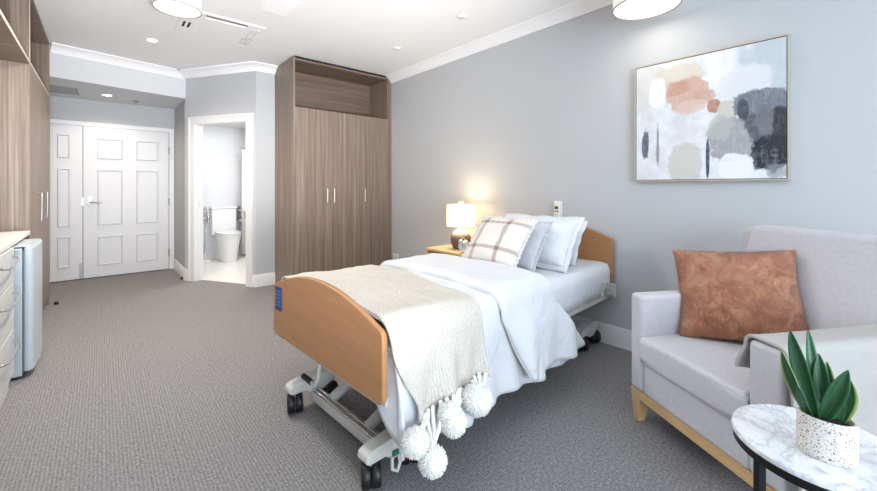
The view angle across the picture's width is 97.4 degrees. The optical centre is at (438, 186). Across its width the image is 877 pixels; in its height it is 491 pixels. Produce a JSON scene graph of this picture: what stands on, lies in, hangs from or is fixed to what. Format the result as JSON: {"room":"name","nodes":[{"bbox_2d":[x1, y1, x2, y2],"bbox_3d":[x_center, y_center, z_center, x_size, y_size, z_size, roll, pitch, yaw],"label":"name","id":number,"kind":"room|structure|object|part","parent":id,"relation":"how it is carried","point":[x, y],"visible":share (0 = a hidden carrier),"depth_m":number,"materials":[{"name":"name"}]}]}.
{"room":"care facility","nodes":[
{"label":"care facility","id":0,"kind":"room"},
{"bbox_2d":[49,96,174,282],"bbox_3d":[-4.705,0.020,5.251,1.825,2.420,0.100,0,0,-41],"label":"wall","id":1,"kind":"structure","parent":0,"point":[61,108],"depth_m":5.36,"materials":[{"name":"grey paint"}]},
{"bbox_2d":[49,119,173,282],"bbox_3d":[-4.476,0.180,5.315,1.375,2.100,0.105,0,0,-41],"label":"door","id":2,"kind":"structure","parent":1,"relation":"in","point":[109,201],"depth_m":5.29,"materials":[{"name":"white wood"}]},
{"bbox_3d":[-4.854,0.849,4.992,0.125,0.412,0.018,0,0,-41],"label":"panel moulding","id":3,"kind":"part","parent":2,"relation":"part of","materials":[{"name":"white wood"}]},
{"bbox_3d":[-4.854,0.138,4.992,0.125,0.764,0.018,0,0,-41],"label":"panel moulding","id":4,"kind":"part","parent":2,"relation":"part of","materials":[{"name":"white wood"}]},
{"bbox_3d":[-4.854,-0.532,4.992,0.125,0.304,0.018,0,0,-41],"label":"panel moulding","id":5,"kind":"part","parent":2,"relation":"part of","materials":[{"name":"white wood"}]},
{"bbox_3d":[-4.615,0.182,5.167,0.151,0.107,0.065,0,0,-41],"label":"lever handle","id":6,"kind":"part","parent":2,"relation":"part of","materials":[{"name":"silver metal"}]},
{"bbox_3d":[-4.510,0.866,5.293,0.267,0.398,0.018,0,0,-41],"label":"panel moulding","id":7,"kind":"part","parent":2,"relation":"part of","materials":[{"name":"white wood"}]},
{"bbox_3d":[-4.510,0.142,5.293,0.267,0.756,0.018,0,0,-41],"label":"panel moulding","id":8,"kind":"part","parent":2,"relation":"part of","materials":[{"name":"white wood"}]},
{"bbox_3d":[-4.510,-0.520,5.293,0.267,0.280,0.018,0,0,-41],"label":"panel moulding","id":9,"kind":"part","parent":2,"relation":"part of","materials":[{"name":"white wood"}]},
{"bbox_3d":[-4.203,0.866,5.561,0.256,0.398,0.018,0,0,-41],"label":"panel moulding","id":10,"kind":"part","parent":2,"relation":"part of","materials":[{"name":"white wood"}]},
{"bbox_3d":[-4.203,0.142,5.561,0.256,0.756,0.018,0,0,-41],"label":"panel moulding","id":11,"kind":"part","parent":2,"relation":"part of","materials":[{"name":"white"}]},
{"bbox_3d":[-4.203,-0.520,5.561,0.256,0.280,0.018,0,0,-41],"label":"panel moulding","id":12,"kind":"part","parent":2,"relation":"part of","materials":[{"name":"white"}]},
{"bbox_2d":[49,44,184,108],"bbox_3d":[-4.269,-1.340,4.752,1.825,0.340,1.225,0,0,-41],"label":"ceiling bulkhead","id":13,"kind":"structure","parent":0,"point":[92,79],"depth_m":4.65,"materials":[{"name":"white paint"}]},
{"bbox_2d":[49,85,78,94],"bbox_3d":[-4.577,-1.163,4.599,0.400,0.012,0.440,0,0,-41],"label":"air vent","id":14,"kind":"object","parent":13,"relation":"in","point":[52,88],"visible":0.51,"depth_m":4.62,"materials":[{"name":"grey metal"}]},
{"bbox_2d":[50,42,277,78],"bbox_3d":[-3.133,-1.466,4.740,2.275,0.089,0.813,0,0,-18],"label":"trim","id":15,"kind":"structure","parent":13,"relation":"attached to","point":[56,48],"depth_m":4.71,"materials":[{"name":"white paint"}]},
{"bbox_2d":[175,99,184,267],"bbox_3d":[-3.865,0.020,5.753,0.100,2.420,1.650,0,0,-41],"label":"wall","id":16,"kind":"structure","parent":0,"point":[180,109],"depth_m":5.38,"materials":[{"name":"grey paint"}]},
{"bbox_2d":[174,259,187,280],"bbox_3d":[-3.619,1.155,5.413,0.056,0.150,1.024,0,0,-41],"label":"baseboard","id":17,"kind":"structure","parent":16,"relation":"attached to","point":[182,272],"depth_m":5.27,"materials":[{"name":"white paint"}]},
{"bbox_2d":[185,71,255,274],"bbox_3d":[-2.773,-0.140,4.954,1.155,2.740,0.110,0,0,18],"label":"wall","id":18,"kind":"structure","parent":0,"point":[235,93],"depth_m":4.89,"materials":[{"name":"grey paint"}]},
{"bbox_2d":[188,113,252,286],"bbox_3d":[-2.761,0.160,4.935,1.030,2.140,0.138,0,0,18],"label":"door frame","id":19,"kind":"structure","parent":18,"relation":"in","point":[195,124],"depth_m":5.01,"materials":[{"name":"white"}]},
{"bbox_2d":[203,126,245,257],"bbox_3d":[-3.558,0.020,7.050,2.270,2.420,0.100,0,0,-41],"label":"wall","id":20,"kind":"structure","parent":0,"point":[222,153],"depth_m":6.76,"materials":[{"name":"tile"}]},
{"bbox_2d":[203,207,208,252],"bbox_3d":[-3.833,0.764,6.334,0.137,0.828,0.615,0,0,-41],"label":"grab rail","id":21,"kind":"object","parent":20,"relation":"attached to","point":[205,212],"visible":0.73,"depth_m":6.57,"materials":[{"name":"silver metal"}]},
{"bbox_3d":[-4.023,0.851,6.526,0.056,0.653,0.156,0,0,10],"label":"support leg","id":22,"kind":"part","parent":21,"relation":"part of","materials":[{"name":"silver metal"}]},
{"bbox_3d":[-4.019,0.480,6.574,0.100,0.260,0.009,0,0,-41],"label":"wall plate","id":23,"kind":"part","parent":21,"relation":"part of","materials":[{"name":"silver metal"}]},
{"bbox_3d":[-3.839,0.490,6.323,0.032,0.192,0.606,0,0,-41],"label":"rail","id":24,"kind":"part","parent":21,"relation":"part of","materials":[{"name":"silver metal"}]},
{"bbox_2d":[235,206,245,246],"bbox_3d":[-3.430,0.764,6.686,0.137,0.828,0.615,0,0,-41],"label":"grab rail","id":25,"kind":"object","parent":20,"relation":"attached to","point":[238,209],"visible":0.64,"depth_m":6.91,"materials":[{"name":"silver metal"}]},
{"bbox_3d":[-3.616,0.480,6.926,0.100,0.260,0.009,0,0,-41],"label":"wall plate","id":26,"kind":"part","parent":25,"relation":"part of","materials":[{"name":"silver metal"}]},
{"bbox_3d":[-3.436,0.490,6.675,0.032,0.192,0.606,0,0,-41],"label":"rail","id":27,"kind":"part","parent":25,"relation":"part of","materials":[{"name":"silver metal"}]},
{"bbox_2d":[240,148,245,253],"bbox_3d":[-2.995,0.245,7.075,1.180,1.851,0.046,0,0,-41],"label":"shower curtain","id":28,"kind":"object","parent":20,"relation":"attached to","point":[243,151],"visible":0.12,"depth_m":6.72,"materials":[{"name":"white fabric"}]},
{"bbox_2d":[215,124,245,128],"bbox_3d":[-2.713,-1.115,6.084,2.070,0.110,2.467,0,0,-41],"label":"ceiling","id":29,"kind":"structure","parent":0,"point":[243,126],"depth_m":6.65,"materials":[{"name":"white paint"}]},
{"bbox_2d":[256,71,317,274],"bbox_3d":[-1.681,-0.140,5.281,1.571,2.740,0.100,0,0,-41],"label":"wall","id":30,"kind":"structure","parent":0,"point":[265,82],"depth_m":4.80,"materials":[{"name":"grey paint"}]},
{"bbox_2d":[252,272,274,286],"bbox_3d":[-2.169,1.155,4.802,0.276,0.150,0.052,0,0,-41],"label":"baseboard","id":31,"kind":"structure","parent":30,"relation":"attached to","point":[266,279],"depth_m":4.77,"materials":[{"name":"white"}]},
{"bbox_2d":[34,0,576,77],"bbox_3d":[-0.378,-1.560,1.949,4.195,0.100,8.833,0,0,-41],"label":"ceiling","id":32,"kind":"structure","parent":0,"point":[362,35],"depth_m":3.65,"materials":[{"name":"white paint"}]},
{"bbox_2d":[145,38,158,42],"bbox_3d":[-2.946,-1.506,3.959,0.112,0.005,0.112,0,0,-41],"label":"recessed light","id":33,"kind":"object","parent":32,"relation":"in","point":[147,39],"visible":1,"depth_m":3.96,"materials":[{"name":"white"}]},
{"bbox_2d":[152,0,201,18],"bbox_3d":[-1.899,-1.399,2.803,0.304,0.219,0.304,0,0,-41],"label":"drum light","id":34,"kind":"object","parent":32,"relation":"attached to","point":[188,9],"visible":1,"depth_m":2.81,"materials":[{"name":"white fabric"}]},
{"bbox_2d":[174,12,265,46],"bbox_3d":[-2.095,-1.500,3.681,0.650,0.017,0.640,0,0,-41],"label":"air conditioner","id":35,"kind":"object","parent":32,"relation":"attached to","point":[209,26],"visible":0.83,"depth_m":3.65,"materials":[{"name":"white paint"}]},
{"bbox_3d":[-2.090,-1.495,3.691,0.330,0.006,0.470,0,0,-41],"label":"intake panel","id":36,"kind":"part","parent":35,"relation":"part of","materials":[{"name":"white paint"}]},
{"bbox_2d":[257,0,301,17],"bbox_3d":[-1.335,-1.506,3.222,0.250,0.006,0.370,0,0,-41],"label":"ceiling vent","id":37,"kind":"object","parent":32,"relation":"in","point":[281,8],"visible":1,"depth_m":3.23,"materials":[{"name":"white paint"}]},
{"bbox_2d":[457,14,466,18],"bbox_3d":[0.207,-1.499,3.403,0.090,0.020,0.090,0,0,-41],"label":"smoke detector","id":38,"kind":"object","parent":32,"relation":"attached to","point":[460,16],"visible":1,"depth_m":3.38,"materials":[{"name":"white plastic"}]},
{"bbox_2d":[612,0,681,20],"bbox_3d":[1.369,-1.345,2.537,0.406,0.327,0.406,0,0,-41],"label":"drum light","id":39,"kind":"object","parent":32,"relation":"attached to","point":[627,10],"visible":1,"depth_m":2.58,"materials":[{"name":"white fabric"}]},
{"bbox_2d":[0,254,752,490],"bbox_3d":[-0.861,1.277,2.501,4.195,0.106,10.300,0,0,-41],"label":"floor","id":40,"kind":"structure","parent":0,"point":[157,380],"depth_m":2.04,"materials":[{"name":"carpet"}]},
{"bbox_2d":[0,247,19,406],"bbox_3d":[-2.175,0.796,1.459,0.633,0.868,1.900,0,0,-41],"label":"base cabinet","id":41,"kind":"object","parent":40,"relation":"on","point":[7,353],"visible":0.98,"depth_m":2.16,"materials":[{"name":"white laminate"},{"name":"polished steel"}]},
{"bbox_3d":[-2.397,0.996,2.114,0.019,0.268,0.610,0,0,-41],"label":"drawer","id":42,"kind":"part","parent":41,"relation":"part of","materials":[{"name":"white"}]},
{"bbox_3d":[-2.397,0.719,2.114,0.019,0.273,0.610,0,0,-41],"label":"drawer","id":43,"kind":"part","parent":41,"relation":"part of","materials":[{"name":"white"}]},
{"bbox_3d":[-2.397,0.471,2.114,0.019,0.207,0.610,0,0,-41],"label":"drawer","id":44,"kind":"part","parent":41,"relation":"part of","materials":[{"name":"white wood"}]},
{"bbox_3d":[-2.375,0.922,2.133,0.047,0.036,0.490,0,0,-41],"label":"handle","id":45,"kind":"part","parent":41,"relation":"part of","materials":[{"name":"silver metal"}]},
{"bbox_3d":[-2.375,0.642,2.133,0.047,0.036,0.490,0,0,-41],"label":"handle","id":46,"kind":"part","parent":41,"relation":"part of","materials":[{"name":"silver metal"}]},
{"bbox_3d":[-2.375,0.428,2.133,0.047,0.036,0.490,0,0,-41],"label":"handle","id":47,"kind":"part","parent":41,"relation":"part of","materials":[{"name":"silver metal"}]},
{"bbox_2d":[0,230,29,253],"bbox_3d":[-2.265,0.345,1.525,0.584,0.030,3.200,0,0,-41],"label":"countertop","id":48,"kind":"structure","parent":41,"relation":"on","point":[8,239],"depth_m":2.51,"materials":[{"name":"laminate"}]},
{"bbox_2d":[0,0,49,309],"bbox_3d":[-3.793,-0.137,3.295,0.612,2.734,1.469,0,0,-41],"label":"tall cabinet","id":49,"kind":"object","parent":40,"relation":"on","point":[24,88],"visible":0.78,"depth_m":2.92,"materials":[{"name":"brown wood"}]},
{"bbox_3d":[-3.328,-0.137,2.739,0.580,2.734,0.020,0,0,-41],"label":"panel","id":50,"kind":"part","parent":49,"relation":"part of","materials":[{"name":"brown wood"}]},
{"bbox_3d":[-3.358,0.101,3.200,0.020,2.068,0.712,0,0,-41],"label":"door","id":51,"kind":"part","parent":49,"relation":"part of","materials":[{"name":"brown wood"}]},
{"bbox_3d":[-3.805,-1.492,3.284,0.580,0.024,1.429,0,0,-41],"label":"panel","id":52,"kind":"part","parent":49,"relation":"part of","materials":[{"name":"brown wood"}]},
{"bbox_3d":[-4.282,-0.137,3.829,0.580,2.734,0.020,0,0,-41],"label":"panel","id":53,"kind":"part","parent":49,"relation":"part of","materials":[{"name":"brown wood"}]},
{"bbox_3d":[-3.403,0.170,3.289,0.032,0.252,0.012,0,0,-41],"label":"handle","id":54,"kind":"part","parent":49,"relation":"part of","materials":[{"name":"silver metal"}]},
{"bbox_3d":[-3.829,0.101,3.738,0.020,2.068,0.712,0,0,-41],"label":"door","id":55,"kind":"part","parent":49,"relation":"part of","materials":[{"name":"brown wood"}]},
{"bbox_3d":[-3.693,0.170,3.621,0.032,0.252,0.012,0,0,-41],"label":"handle","id":56,"kind":"part","parent":49,"relation":"part of","materials":[{"name":"silver metal"}]},
{"bbox_2d":[11,238,41,379],"bbox_3d":[-3.013,0.805,2.480,0.626,0.850,0.503,0,0,-41],"label":"fridge","id":57,"kind":"object","parent":40,"relation":"on","point":[27,281],"visible":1,"depth_m":2.48,"materials":[{"name":"grey metal"}]},
{"bbox_3d":[-2.797,0.786,2.668,0.053,0.797,0.503,0,0,-41],"label":"door","id":58,"kind":"part","parent":57,"relation":"part of","materials":[{"name":"white metal"}]},
{"bbox_2d":[209,206,240,261],"bbox_3d":[-3.561,0.778,6.483,0.396,0.892,0.749,0,0,-41],"label":"toilet","id":59,"kind":"object","parent":40,"relation":"on","point":[222,218],"visible":1,"depth_m":6.50,"materials":[{"name":"white ceramic"}]},
{"bbox_3d":[-3.739,0.358,6.687,0.396,0.039,0.207,0,0,-41],"label":"cistern lid","id":60,"kind":"part","parent":59,"relation":"part of","materials":[{"name":"white ceramic"}]},
{"bbox_3d":[-3.485,0.781,6.397,0.376,0.018,0.520,0,0,-41],"label":"seat","id":61,"kind":"part","parent":59,"relation":"part of","materials":[{"name":"white ceramic"}]},
{"bbox_3d":[-3.487,0.757,6.399,0.372,0.023,0.515,0,0,-41],"label":"lid","id":62,"kind":"part","parent":59,"relation":"part of","materials":[{"name":"white plastic"}]},
{"bbox_2d":[275,56,390,282],"bbox_3d":[-1.346,-0.138,5.063,1.346,2.736,0.661,0,0,-41],"label":"wardrobe","id":63,"kind":"object","parent":40,"relation":"on","point":[333,128],"visible":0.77,"depth_m":4.79,"materials":[{"name":"brown wood"}]},
{"bbox_3d":[-1.857,-0.133,4.642,0.022,2.725,0.624,0,0,-41],"label":"panel","id":64,"kind":"part","parent":63,"relation":"part of","materials":[{"name":"brown wood"}]},
{"bbox_3d":[-1.490,0.107,4.562,0.423,2.056,0.020,0,0,-41],"label":"door","id":65,"kind":"part","parent":63,"relation":"part of","materials":[{"name":"brown wood"}]},
{"bbox_3d":[-1.489,-1.192,5.201,1.268,0.535,0.015,0,0,-41],"label":"panel","id":66,"kind":"part","parent":63,"relation":"part of","materials":[{"name":"brown wood"}]},
{"bbox_3d":[-1.323,-1.471,5.016,1.274,0.022,0.483,0,0,-41],"label":"panel","id":67,"kind":"part","parent":63,"relation":"part of","materials":[{"name":"brown wood"}]},
{"bbox_3d":[-1.168,0.107,4.842,0.423,2.056,0.020,0,0,-41],"label":"door","id":68,"kind":"part","parent":63,"relation":"part of","materials":[{"name":"brown wood"}]},
{"bbox_3d":[-0.847,0.107,5.123,0.423,2.056,0.020,0,0,-41],"label":"door","id":69,"kind":"part","parent":63,"relation":"part of","materials":[{"name":"brown wood"}]},
{"bbox_3d":[-0.853,-0.115,5.453,0.020,2.690,0.483,0,0,-41],"label":"panel","id":70,"kind":"part","parent":63,"relation":"part of","materials":[{"name":"brown wood"}]},
{"bbox_3d":[-0.681,-0.122,5.268,0.075,2.705,0.020,0,0,-41],"label":"scribe panel","id":71,"kind":"part","parent":63,"relation":"part of","materials":[{"name":"brown wood"}]},
{"bbox_2d":[426,244,463,256],"bbox_3d":[0.212,0.930,3.930,0.468,0.600,0.560,0,0,-41],"label":"bedside table","id":72,"kind":"object","parent":40,"relation":"on","point":[448,249],"visible":0.05,"depth_m":3.88,"materials":[{"name":"brown wood"}]},
{"bbox_3d":[0.051,0.943,4.135,0.440,0.575,0.020,0,0,-41],"label":"panel","id":73,"kind":"part","parent":72,"relation":"part of","materials":[{"name":"brown wood"}]},
{"bbox_2d":[447,201,474,249],"bbox_3d":[0.228,0.389,3.911,0.284,0.482,0.284,0,0,-41],"label":"table lamp","id":74,"kind":"object","parent":72,"relation":"on","point":[460,215],"visible":0.89,"depth_m":3.81,"materials":[{"name":"ceramic"}]},
{"bbox_3d":[0.228,0.288,3.911,0.284,0.213,0.284,0,0,-41],"label":"lamp shade","id":75,"kind":"part","parent":74,"relation":"part of","materials":[{"name":"white fabric"}]},
{"bbox_2d":[458,238,467,251],"bbox_3d":[0.238,0.561,3.694,0.096,0.141,0.044,0,0,27],"label":"alarm clock","id":76,"kind":"object","parent":72,"relation":"on","point":[462,245],"visible":0.91,"depth_m":3.68,"materials":[{"name":"white"}]},
{"bbox_2d":[274,227,616,490],"bbox_3d":[0.223,0.774,2.565,2.204,0.912,1.082,0,0,-44],"label":"hospital bed","id":77,"kind":"object","parent":40,"relation":"on","point":[314,316],"visible":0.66,"depth_m":1.80,"materials":[{"name":"brown wood"}]},
{"bbox_3d":[-0.887,0.620,2.134,0.003,0.130,0.083,0,0,-44],"label":"control panel","id":78,"kind":"part","parent":77,"relation":"part of","materials":[{"name":"blue plastic"}]},
{"bbox_3d":[-0.628,0.937,1.956,0.098,0.156,0.031,0,0,39],"label":"pedal arm","id":79,"kind":"part","parent":77,"relation":"part of","materials":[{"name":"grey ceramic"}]},
{"bbox_3d":[-0.565,0.636,1.825,0.026,0.388,1.044,0,0,-44],"label":"footboard","id":80,"kind":"part","parent":77,"relation":"part of","materials":[{"name":"brown wood"}]},
{"bbox_3d":[-0.539,0.840,1.850,0.040,0.040,0.940,0,0,-44],"label":"cross rail","id":81,"kind":"part","parent":77,"relation":"part of","materials":[{"name":"grey metal"}]},
{"bbox_3d":[-0.364,0.998,2.258,0.604,0.324,0.055,0,0,-44],"label":"lift arm","id":82,"kind":"part","parent":77,"relation":"part of","materials":[{"name":"grey metal"}]},
{"bbox_3d":[-0.126,0.998,2.015,0.604,0.324,0.055,0,0,-44],"label":"lift arm","id":83,"kind":"part","parent":77,"relation":"part of","materials":[{"name":"grey metal"}]},
{"bbox_3d":[-0.179,1.166,1.621,0.060,0.074,0.026,0,0,-44],"label":"lock lever","id":84,"kind":"part","parent":77,"relation":"part of","materials":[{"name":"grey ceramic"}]},
{"bbox_2d":[371,258,609,346],"bbox_3d":[0.220,0.700,2.587,2.115,0.234,1.006,0,0,-44],"label":"mattress","id":85,"kind":"object","parent":77,"relation":"on","point":[581,284],"visible":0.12,"depth_m":2.64,"materials":[{"name":"white fabric"}]},
{"bbox_2d":[364,253,584,460],"bbox_3d":[0.010,0.767,2.364,1.568,0.557,1.273,0,0,-44],"label":"duvet","id":86,"kind":"object","parent":85,"relation":"on","point":[527,332],"visible":0.56,"depth_m":2.02,"materials":[{"name":"white fabric"}]},
{"bbox_2d":[281,265,492,479],"bbox_3d":[-0.275,0.767,1.983,0.653,0.558,1.330,0,0,-44],"label":"throw blanket","id":87,"kind":"object","parent":86,"relation":"on","point":[435,331],"visible":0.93,"depth_m":1.59,"materials":[{"name":"beige fabric"}]},
{"bbox_2d":[461,214,537,266],"bbox_3d":[0.417,0.384,2.738,0.289,0.340,0.507,0,0,-42],"label":"cushion","id":88,"kind":"object","parent":86,"relation":"on","point":[502,240],"visible":0.79,"depth_m":2.66,"materials":[{"name":"fabric"}]},
{"bbox_2d":[517,221,552,271],"bbox_3d":[0.553,0.413,2.809,0.265,0.334,0.487,0,0,-44],"label":"cushion","id":89,"kind":"object","parent":85,"relation":"on","point":[530,255],"visible":0.36,"depth_m":2.65,"materials":[{"name":"grey fabric"}]},
{"bbox_2d":[504,213,584,272],"bbox_3d":[0.715,0.401,2.937,0.283,0.367,0.705,0,0,-44],"label":"pillow","id":90,"kind":"object","parent":85,"relation":"on","point":[555,255],"visible":0.5,"depth_m":2.73,"materials":[{"name":"white fabric"}]},
{"bbox_2d":[569,220,587,265],"bbox_3d":[0.846,0.423,3.135,0.228,0.326,0.664,0,0,-44],"label":"pillow","id":91,"kind":"object","parent":85,"relation":"on","point":[574,253],"visible":0.09,"depth_m":2.91,"materials":[{"name":"white fabric"}]},
{"bbox_3d":[0.548,0.830,2.232,2.130,0.040,0.030,0,0,-44],"label":"rail","id":92,"kind":"part","parent":77,"relation":"part of","materials":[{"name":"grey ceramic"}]},
{"bbox_3d":[0.988,0.554,3.337,0.026,0.472,1.040,0,0,-44],"label":"headboard","id":93,"kind":"part","parent":77,"relation":"part of","materials":[{"name":"brown wood"}]},
{"bbox_2d":[631,224,876,490],"bbox_3d":[1.503,0.720,1.765,0.860,1.020,0.812,0,0,-11],"label":"armchair","id":94,"kind":"object","parent":40,"relation":"on","point":[696,385],"visible":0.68,"depth_m":1.72,"materials":[{"name":"grey fabric"}]},
{"bbox_3d":[1.068,1.147,2.037,0.066,0.167,0.066,0,0,-11],"label":"leg","id":95,"kind":"part","parent":94,"relation":"part of","materials":[{"name":"brown wood"}]},
{"bbox_3d":[1.397,0.812,2.090,0.740,0.500,0.090,0,0,-11],"label":"arm","id":96,"kind":"part","parent":94,"relation":"part of","materials":[{"name":"grey fabric"}]},
{"bbox_2d":[640,334,749,418],"bbox_3d":[1.382,0.835,1.764,0.621,0.146,0.559,0,0,-11],"label":"seat cushion","id":97,"kind":"object","parent":94,"relation":"on","point":[704,370],"depth_m":1.70,"materials":[{"name":"grey fabric"}]},
{"bbox_3d":[1.433,0.984,1.769,0.672,0.157,0.551,0,0,-11],"label":"seat","id":98,"kind":"part","parent":94,"relation":"part of","materials":[{"name":"grey fabric"}]},
{"bbox_3d":[1.125,1.087,1.692,0.030,0.050,0.708,0,0,-11],"label":"plinth rail","id":99,"kind":"part","parent":94,"relation":"part of","materials":[{"name":"brown wood"}]},
{"bbox_2d":[672,249,809,340],"bbox_3d":[1.495,0.541,1.928,0.557,0.492,0.255,0,0,31],"label":"cushion","id":100,"kind":"object","parent":94,"relation":"on","point":[733,296],"visible":0.92,"depth_m":1.87,"materials":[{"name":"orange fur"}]},
{"bbox_3d":[1.816,0.643,1.825,0.223,0.833,0.812,0,0,-11],"label":"frame","id":101,"kind":"part","parent":94,"relation":"part of","materials":[{"name":"grey fabric"}]},
{"bbox_3d":[1.201,1.147,1.350,0.066,0.167,0.066,0,0,-11],"label":"leg","id":102,"kind":"part","parent":94,"relation":"part of","materials":[{"name":"brown wood"}]},
{"bbox_3d":[1.523,0.812,1.441,0.740,0.500,0.125,0,0,-11],"label":"arm","id":103,"kind":"part","parent":94,"relation":"part of","materials":[{"name":"grey fabric"}]},
{"bbox_2d":[735,324,876,490],"bbox_3d":[1.517,0.793,1.434,0.756,0.500,0.230,0,0,-11],"label":"throw","id":104,"kind":"object","parent":94,"relation":"on","point":[853,349],"visible":0.43,"depth_m":1.35,"materials":[{"name":"beige fabric"}]},
{"bbox_2d":[745,224,876,329],"bbox_3d":[1.770,0.500,1.816,0.238,0.580,0.688,0,0,-11],"label":"cushion","id":105,"kind":"object","parent":94,"relation":"on","point":[837,271],"depth_m":1.73,"materials":[{"name":"grey fabric"}]},
{"bbox_2d":[731,404,876,490],"bbox_3d":[1.011,0.955,1.022,0.374,0.550,0.374,0,0,-41],"label":"side table","id":106,"kind":"object","parent":40,"relation":"on","point":[766,433],"visible":0.78,"depth_m":1.00,"materials":[{"name":"white stone"}]},
{"bbox_3d":[0.841,0.973,1.010,0.018,0.514,0.018,0,0,-4],"label":"leg","id":107,"kind":"part","parent":106,"relation":"part of","materials":[{"name":"black metal"}]},
{"bbox_2d":[780,329,858,468],"bbox_3d":[0.971,0.523,0.972,0.136,0.312,0.106,0,0,-12],"label":"potted plant","id":108,"kind":"object","parent":106,"relation":"on","point":[826,431],"visible":1,"depth_m":0.97,"materials":[{"name":"green plant"}]},
{"bbox_3d":[0.980,0.629,0.973,0.080,0.102,0.112,0,0,-41],"label":"pot","id":109,"kind":"part","parent":108,"relation":"part of","materials":[{"name":"ceramic"}]},
{"bbox_2d":[389,0,876,330],"bbox_3d":[0.648,-0.140,3.886,0.100,2.740,10.400,0,0,-41],"label":"wall","id":110,"kind":"structure","parent":0,"point":[528,123],"depth_m":2.96,"materials":[{"name":"grey paint"}]},
{"bbox_2d":[386,0,612,82],"bbox_3d":[1.624,-1.466,2.618,0.100,0.089,7.005,0,0,-41],"label":"trim","id":111,"kind":"structure","parent":110,"relation":"attached to","point":[577,8],"depth_m":3.71,"materials":[{"name":"white paint"}]},
{"bbox_2d":[554,201,561,216],"bbox_3d":[1.032,0.212,3.343,0.035,0.175,0.080,0,0,-41],"label":"wall outlet","id":112,"kind":"object","parent":110,"relation":"attached to","point":[557,204],"visible":0.78,"depth_m":3.32,"materials":[{"name":"white plastic"}]},
{"bbox_2d":[570,315,631,350],"bbox_3d":[1.655,1.155,2.645,0.016,0.150,7.005,0,0,-41],"label":"baseboard","id":113,"kind":"structure","parent":110,"relation":"attached to","point":[612,335],"depth_m":2.98,"materials":[{"name":"white"}]},
{"bbox_2d":[634,33,790,181],"bbox_3d":[1.738,-0.458,2.530,0.041,0.840,0.850,0,0,-41],"label":"framed artwork","id":114,"kind":"object","parent":110,"relation":"attached to","point":[722,114],"visible":1,"depth_m":2.45,"materials":[{"name":"fabric"}]},
{"bbox_3d":[1.462,-0.458,2.846,0.041,0.822,0.009,0,0,-41],"label":"frame rail","id":115,"kind":"part","parent":114,"relation":"part of","materials":[{"name":"beige"}]},
{"bbox_3d":[1.738,-0.874,2.530,0.041,0.009,0.850,0,0,-41],"label":"frame rail","id":116,"kind":"part","parent":114,"relation":"part of","materials":[{"name":"beige wood"}]},
{"bbox_3d":[1.738,-0.043,2.530,0.041,0.009,0.850,0,0,-41],"label":"frame rail","id":117,"kind":"part","parent":114,"relation":"part of","materials":[{"name":"beige"}]},
{"bbox_3d":[2.015,-0.458,2.213,0.041,0.822,0.009,0,0,-41],"label":"frame rail","id":118,"kind":"part","parent":114,"relation":"part of","materials":[{"name":"beige"}]},
{"bbox_3d":[-2.238,-0.140,0.966,0.100,2.740,9.800,0,0,-41],"label":"wall","id":119,"kind":"structure","parent":0,"visible":0},
{"bbox_2d":[0,0,29,63],"bbox_3d":[-2.266,-0.602,1.526,0.583,1.804,3.200,0,0,-41],"label":"shelf unit","id":120,"kind":"object","parent":119,"relation":"attached to","point":[14,14],"visible":1,"depth_m":2.84,"materials":[{"name":"brown wood"}]}
]}

